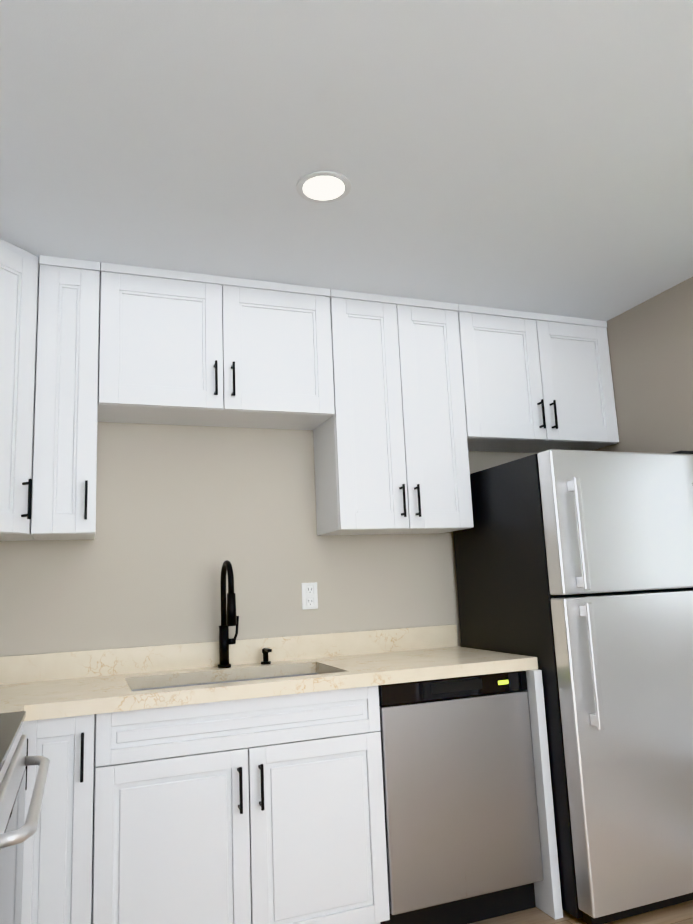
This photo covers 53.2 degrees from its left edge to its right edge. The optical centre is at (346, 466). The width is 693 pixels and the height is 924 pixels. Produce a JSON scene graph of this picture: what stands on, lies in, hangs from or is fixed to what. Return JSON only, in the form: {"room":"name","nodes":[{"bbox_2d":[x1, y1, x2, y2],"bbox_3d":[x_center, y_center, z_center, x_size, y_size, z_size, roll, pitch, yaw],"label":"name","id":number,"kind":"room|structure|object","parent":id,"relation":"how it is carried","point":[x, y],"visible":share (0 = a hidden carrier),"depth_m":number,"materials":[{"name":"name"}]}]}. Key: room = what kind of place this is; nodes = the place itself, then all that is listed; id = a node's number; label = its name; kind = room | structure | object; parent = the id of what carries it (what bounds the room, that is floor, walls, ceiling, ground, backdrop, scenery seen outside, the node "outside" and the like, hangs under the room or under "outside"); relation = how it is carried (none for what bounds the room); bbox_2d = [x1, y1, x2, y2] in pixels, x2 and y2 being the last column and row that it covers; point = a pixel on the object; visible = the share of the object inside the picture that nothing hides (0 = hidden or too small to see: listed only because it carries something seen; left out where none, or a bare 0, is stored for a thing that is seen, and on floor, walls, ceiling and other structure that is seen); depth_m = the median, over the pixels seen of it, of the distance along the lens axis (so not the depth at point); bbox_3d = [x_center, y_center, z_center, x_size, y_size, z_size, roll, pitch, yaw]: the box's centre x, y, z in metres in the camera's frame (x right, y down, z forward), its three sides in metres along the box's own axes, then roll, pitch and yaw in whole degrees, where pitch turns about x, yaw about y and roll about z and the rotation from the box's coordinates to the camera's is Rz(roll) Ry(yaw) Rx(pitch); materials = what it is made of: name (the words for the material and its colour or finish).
{"room":"kitchen","nodes":[
{"label":"kitchen","id":0,"kind":"room"},
{"bbox_2d":[0,422,537,655],"bbox_3d":[-0.006,0.520,3.190,3.936,2.490,0.120,1,-10,-21],"label":"wall","id":1,"kind":"structure","parent":0,"point":[184,513],"depth_m":2.95,"materials":[{"name":"beige paint"}]},
{"bbox_2d":[0,238,39,540],"bbox_3d":[-1.437,-0.284,2.393,0.663,1.044,0.608,1,-10,-21],"label":"upper cabinet","id":2,"kind":"object","parent":1,"relation":"attached to","point":[19,280],"visible":0.94,"depth_m":2.44,"materials":[{"name":"white wood"}]},
{"bbox_2d":[31,255,99,540],"bbox_3d":[-1.076,-0.254,2.668,0.215,1.044,0.347,1,-10,-21],"label":"upper cabinet","id":3,"kind":"object","parent":1,"relation":"attached to","point":[65,455],"visible":1,"depth_m":2.54,"materials":[{"name":"white wood"}]},
{"bbox_2d":[97,262,334,429],"bbox_3d":[-0.545,-0.482,2.913,0.938,0.560,0.347,1,-10,-21],"label":"upper cabinet","id":4,"kind":"object","parent":1,"relation":"attached to","point":[184,348],"visible":1,"depth_m":2.78,"materials":[{"name":"white wood"}]},
{"bbox_2d":[301,582,317,609],"bbox_3d":[-0.161,0.569,3.049,0.072,0.115,0.010,1,-10,-21],"label":"outlet","id":5,"kind":"object","parent":1,"relation":"attached to","point":[309,596],"visible":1,"depth_m":3.05,"materials":[{"name":"white plastic"}]},
{"bbox_2d":[313,289,473,535],"bbox_3d":[0.200,-0.228,3.152,0.630,1.044,0.347,1,-10,-21],"label":"upper cabinet","id":6,"kind":"object","parent":1,"relation":"attached to","point":[390,446],"visible":1,"depth_m":3.02,"materials":[{"name":"white wood"}]},
{"bbox_2d":[458,304,618,452],"bbox_3d":[0.890,-0.417,3.451,0.863,0.634,0.347,1,-10,-21],"label":"upper cabinet","id":7,"kind":"object","parent":1,"relation":"attached to","point":[536,382],"visible":0.94,"depth_m":3.32,"materials":[{"name":"white wood"}]},
{"bbox_2d":[0,0,692,320],"bbox_3d":[0.551,-1.198,0.940,3.556,0.100,5.240,1,-10,-21],"label":"ceiling","id":8,"kind":"structure","parent":0,"point":[534,156],"depth_m":2.01,"materials":[{"name":"white paint"}]},
{"bbox_2d":[296,171,350,202],"bbox_3d":[-0.073,-0.899,2.226,0.176,0.007,0.176,1,-10,-21],"label":"recessed light","id":9,"kind":"object","parent":8,"relation":"in","point":[323,186],"visible":1,"depth_m":2.22,"materials":[{"name":"white plastic"}]},
{"bbox_2d":[470,900,692,923],"bbox_3d":[0.896,1.358,0.599,4.056,0.100,5.240,1,-10,-21],"label":"floor","id":10,"kind":"structure","parent":0,"point":[681,913],"depth_m":2.50,"materials":[{"name":"wood"}]},
{"bbox_2d":[0,711,49,923],"bbox_3d":[-1.026,0.920,1.388,0.760,1.192,0.755,1,-10,-21],"label":"range","id":11,"kind":"object","parent":10,"relation":"on","point":[15,831],"visible":1,"depth_m":1.53,"materials":[{"name":"grey metal"}]},
{"bbox_2d":[25,739,27,789],"bbox_3d":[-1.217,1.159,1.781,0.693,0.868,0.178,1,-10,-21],"label":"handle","id":12,"kind":"object","parent":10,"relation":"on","point":[26,766],"visible":0.1,"depth_m":2.00,"materials":[{"name":"black"}]},
{"bbox_2d":[0,664,35,720],"bbox_3d":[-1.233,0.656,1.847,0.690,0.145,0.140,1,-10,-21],"label":"countertop","id":13,"kind":"structure","parent":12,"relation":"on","point":[17,681],"depth_m":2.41,"materials":[{"name":"stone"}]},
{"bbox_2d":[21,714,94,923],"bbox_3d":[-0.957,1.231,2.275,0.220,0.868,0.647,1,-10,-21],"label":"base cabinet","id":14,"kind":"object","parent":10,"relation":"on","point":[57,867],"visible":0.73,"depth_m":2.04,"materials":[{"name":"white wood"}]},
{"bbox_2d":[91,685,389,923],"bbox_3d":[-0.409,1.242,2.483,0.948,0.868,0.647,1,-10,-21],"label":"base cabinet","id":15,"kind":"object","parent":10,"relation":"on","point":[265,810],"visible":0.9,"depth_m":2.23,"materials":[{"name":"white wood"}]},
{"bbox_2d":[0,624,537,719],"bbox_3d":[-0.529,0.833,2.512,2.486,0.335,0.648,1,-10,-21],"label":"countertop","id":16,"kind":"structure","parent":15,"relation":"on","point":[42,686],"depth_m":2.67,"materials":[{"name":"stone"}]},
{"bbox_2d":[218,560,238,667],"bbox_3d":[-0.459,0.588,2.767,0.090,0.426,0.207,1,-10,-21],"label":"faucet","id":17,"kind":"object","parent":16,"relation":"on","point":[229,617],"visible":1,"depth_m":2.79,"materials":[{"name":"black metal"}]},
{"bbox_2d":[261,648,271,664],"bbox_3d":[-0.325,0.777,2.836,0.042,0.064,0.091,1,-10,-21],"label":"soap dispenser","id":18,"kind":"object","parent":16,"relation":"on","point":[265,651],"visible":1,"depth_m":2.85,"materials":[{"name":"black metal"}]},
{"bbox_2d":[378,671,542,923],"bbox_3d":[0.321,1.261,2.772,0.615,0.864,0.608,1,-10,-21],"label":"dishwasher","id":19,"kind":"object","parent":10,"relation":"on","point":[463,843],"visible":0.62,"depth_m":2.49,"materials":[{"name":"grey metal"}]},
{"bbox_2d":[525,669,562,919],"bbox_3d":[0.634,1.262,2.873,0.036,0.868,0.658,1,-10,-21],"label":"end panel","id":20,"kind":"object","parent":10,"relation":"on","point":[547,892],"visible":0.29,"depth_m":2.58,"materials":[{"name":"white wood"}]},
{"bbox_2d":[453,449,692,923],"bbox_3d":[1.044,0.830,2.978,0.770,1.718,0.835,1,-10,-21],"label":"refrigerator","id":21,"kind":"object","parent":10,"relation":"on","point":[574,572],"visible":0.92,"depth_m":2.62,"materials":[{"name":"grey metal"}]},
{"bbox_2d":[592,277,692,452],"bbox_3d":[2.213,0.110,1.334,0.120,2.490,5.000,1,-10,-21],"label":"wall","id":22,"kind":"structure","parent":0,"point":[650,342],"depth_m":3.23,"materials":[{"name":"beige paint"}]}
]}

